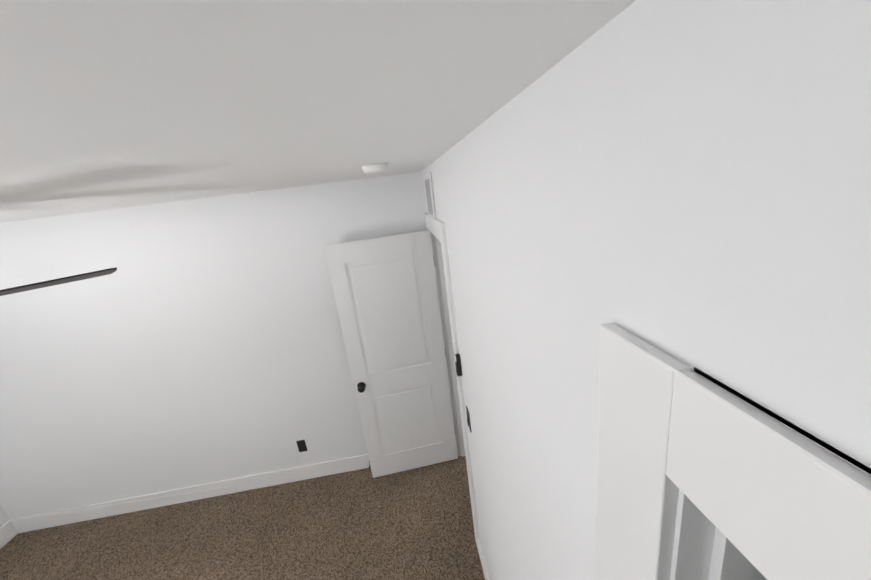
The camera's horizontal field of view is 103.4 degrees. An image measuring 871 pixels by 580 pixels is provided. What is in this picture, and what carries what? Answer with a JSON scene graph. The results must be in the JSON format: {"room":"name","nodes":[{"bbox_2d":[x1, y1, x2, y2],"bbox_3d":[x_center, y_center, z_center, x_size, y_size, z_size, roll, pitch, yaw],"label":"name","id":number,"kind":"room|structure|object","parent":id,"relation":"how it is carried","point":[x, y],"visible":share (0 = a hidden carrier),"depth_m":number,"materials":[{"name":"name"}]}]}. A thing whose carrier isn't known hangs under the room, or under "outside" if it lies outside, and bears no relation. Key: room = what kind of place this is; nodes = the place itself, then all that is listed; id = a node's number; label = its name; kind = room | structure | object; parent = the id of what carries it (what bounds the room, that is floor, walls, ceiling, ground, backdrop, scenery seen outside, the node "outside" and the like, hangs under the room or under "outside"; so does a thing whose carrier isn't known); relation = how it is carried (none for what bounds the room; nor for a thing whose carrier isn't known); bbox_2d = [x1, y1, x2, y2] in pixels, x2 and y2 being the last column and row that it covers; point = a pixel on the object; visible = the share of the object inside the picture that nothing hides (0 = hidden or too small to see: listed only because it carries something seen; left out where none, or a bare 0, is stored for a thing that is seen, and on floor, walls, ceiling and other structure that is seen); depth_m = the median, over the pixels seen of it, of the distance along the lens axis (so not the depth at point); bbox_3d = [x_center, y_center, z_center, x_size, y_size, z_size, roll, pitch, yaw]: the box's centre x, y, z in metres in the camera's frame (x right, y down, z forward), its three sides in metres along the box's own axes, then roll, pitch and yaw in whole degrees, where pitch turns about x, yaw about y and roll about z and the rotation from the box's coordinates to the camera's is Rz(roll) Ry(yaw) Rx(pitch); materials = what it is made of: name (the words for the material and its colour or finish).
{"room":"empty bedroom","nodes":[
{"label":"empty bedroom","id":0,"kind":"room"},
{"bbox_2d":[0,503,9,527],"bbox_3d":[-3.506,1.277,1.046,0.120,2.440,3.075,-8,16,-4],"label":"wall","id":1,"kind":"structure","parent":0,"point":[4,518],"depth_m":2.78,"materials":[{"name":"white paint"}]},
{"bbox_2d":[0,522,16,548],"bbox_3d":[-3.305,2.360,1.382,0.017,0.140,3.000,-8,16,-4],"label":"baseboard","id":2,"kind":"structure","parent":1,"relation":"attached to","point":[10,529],"depth_m":2.78,"materials":[{"name":"white paint"}]},
{"bbox_2d":[0,172,426,518],"bbox_3d":[-1.797,0.568,2.724,3.960,2.440,0.120,-8,16,-4],"label":"wall","id":3,"kind":"structure","parent":0,"point":[192,342],"depth_m":2.59,"materials":[{"name":"white paint"}]},
{"bbox_2d":[8,454,369,533],"bbox_3d":[-1.652,1.681,2.982,3.720,0.140,0.017,-8,16,-4],"label":"baseboard","id":4,"kind":"structure","parent":3,"relation":"attached to","point":[175,496],"depth_m":2.94,"materials":[{"name":"white paint"}]},
{"bbox_2d":[296,440,307,451],"bbox_3d":[-1.148,1.340,2.952,0.070,0.115,0.008,-8,16,-4],"label":"electrical outlet","id":5,"kind":"object","parent":3,"relation":"attached to","point":[301,445],"visible":1,"depth_m":2.95,"materials":[{"name":"black plastic"}]},
{"bbox_2d":[0,456,484,579],"bbox_3d":[-1.511,2.213,1.550,3.860,0.100,3.315,-8,16,-4],"label":"floor","id":6,"kind":"structure","parent":0,"point":[410,524],"depth_m":2.57,"materials":[{"name":"carpet"}]},
{"bbox_2d":[0,0,635,221],"bbox_3d":[-1.352,-0.274,0.872,4.795,0.100,3.315,-8,16,-4],"label":"ceiling","id":7,"kind":"structure","parent":0,"point":[108,104],"depth_m":0.38,"materials":[{"name":"white paint"}]},
{"bbox_2d":[0,267,116,295],"bbox_3d":[-1.704,0.086,0.851,1.288,0.488,1.264,-8,16,-4],"label":"ceiling fan","id":8,"kind":"object","parent":7,"relation":"hanging from","point":[38,285],"visible":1,"depth_m":1.26,"materials":[{"name":"black metal"}]},
{"bbox_2d":[362,163,387,173],"bbox_3d":[-0.256,-0.516,1.463,0.112,0.032,0.112,-8,16,-4],"label":"smoke detector","id":9,"kind":"object","parent":7,"relation":"attached to","point":[374,168],"visible":1,"depth_m":1.42,"materials":[{"name":"white plastic"}]},
{"bbox_2d":[460,456,469,494],"bbox_3d":[0.302,1.635,2.739,0.070,0.100,0.796,-8,16,-4],"label":"threshold","id":10,"kind":"object","parent":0,"point":[463,461],"visible":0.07,"depth_m":2.94,"materials":[{"name":"brown wood"}]},
{"bbox_2d":[422,0,870,579],"bbox_3d":[0.281,0.715,1.346,0.120,2.440,3.075,-8,16,-4],"label":"wall","id":11,"kind":"structure","parent":0,"point":[688,182],"depth_m":0.28,"materials":[{"name":"white paint"}]},
{"bbox_2d":[423,172,435,218],"bbox_3d":[-0.036,-0.567,2.096,0.012,0.270,0.370,-8,16,-4],"label":"air vent","id":12,"kind":"object","parent":11,"relation":"in","point":[428,184],"visible":0.92,"depth_m":2.02,"materials":[{"name":"white metal"}]},
{"bbox_2d":[424,213,478,552],"bbox_3d":[0.167,0.568,2.404,0.136,2.152,0.944,-8,16,-4],"label":"door frame","id":13,"kind":"structure","parent":11,"relation":"attached to","point":[442,296],"depth_m":2.54,"materials":[{"name":"white paint"}]},
{"bbox_2d":[323,230,457,477],"bbox_3d":[-0.292,0.588,2.728,0.773,2.020,0.171,-9,16,-7],"label":"door","id":14,"kind":"structure","parent":13,"relation":"attached to","point":[385,291],"depth_m":2.67,"materials":[{"name":"white paint"}]},
{"bbox_2d":[455,354,461,375],"bbox_3d":[0.122,0.399,1.830,0.026,0.126,0.061,-8,16,-4],"label":"light switch","id":15,"kind":"object","parent":11,"relation":"attached to","point":[458,365],"visible":1,"depth_m":1.81,"materials":[{"name":"black plastic"}]},
{"bbox_2d":[466,406,470,431],"bbox_3d":[0.173,0.682,1.816,0.010,0.115,0.070,-8,16,-4],"label":"light switch","id":16,"kind":"object","parent":11,"relation":"attached to","point":[468,419],"visible":0.92,"depth_m":1.80,"materials":[{"name":"black plastic"}]},
{"bbox_2d":[477,538,489,579],"bbox_3d":[0.360,1.839,1.598,0.014,0.140,1.325,-8,16,-4],"label":"baseboard","id":17,"kind":"structure","parent":11,"relation":"attached to","point":[481,555],"depth_m":2.10,"materials":[{"name":"white paint"}]},
{"bbox_2d":[672,491,766,579],"bbox_3d":[0.434,1.200,0.320,0.120,2.058,0.612,-8,16,-4],"label":"door frame","id":18,"kind":"structure","parent":11,"relation":"attached to","point":[706,548],"depth_m":0.33,"materials":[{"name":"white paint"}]},
{"bbox_2d":[596,323,870,579],"bbox_3d":[0.362,1.165,0.301,0.016,2.152,0.795,-8,16,-4],"label":"trim","id":19,"kind":"structure","parent":11,"relation":"attached to","point":[770,497],"depth_m":0.26,"materials":[{"name":"white paint"}]}
]}

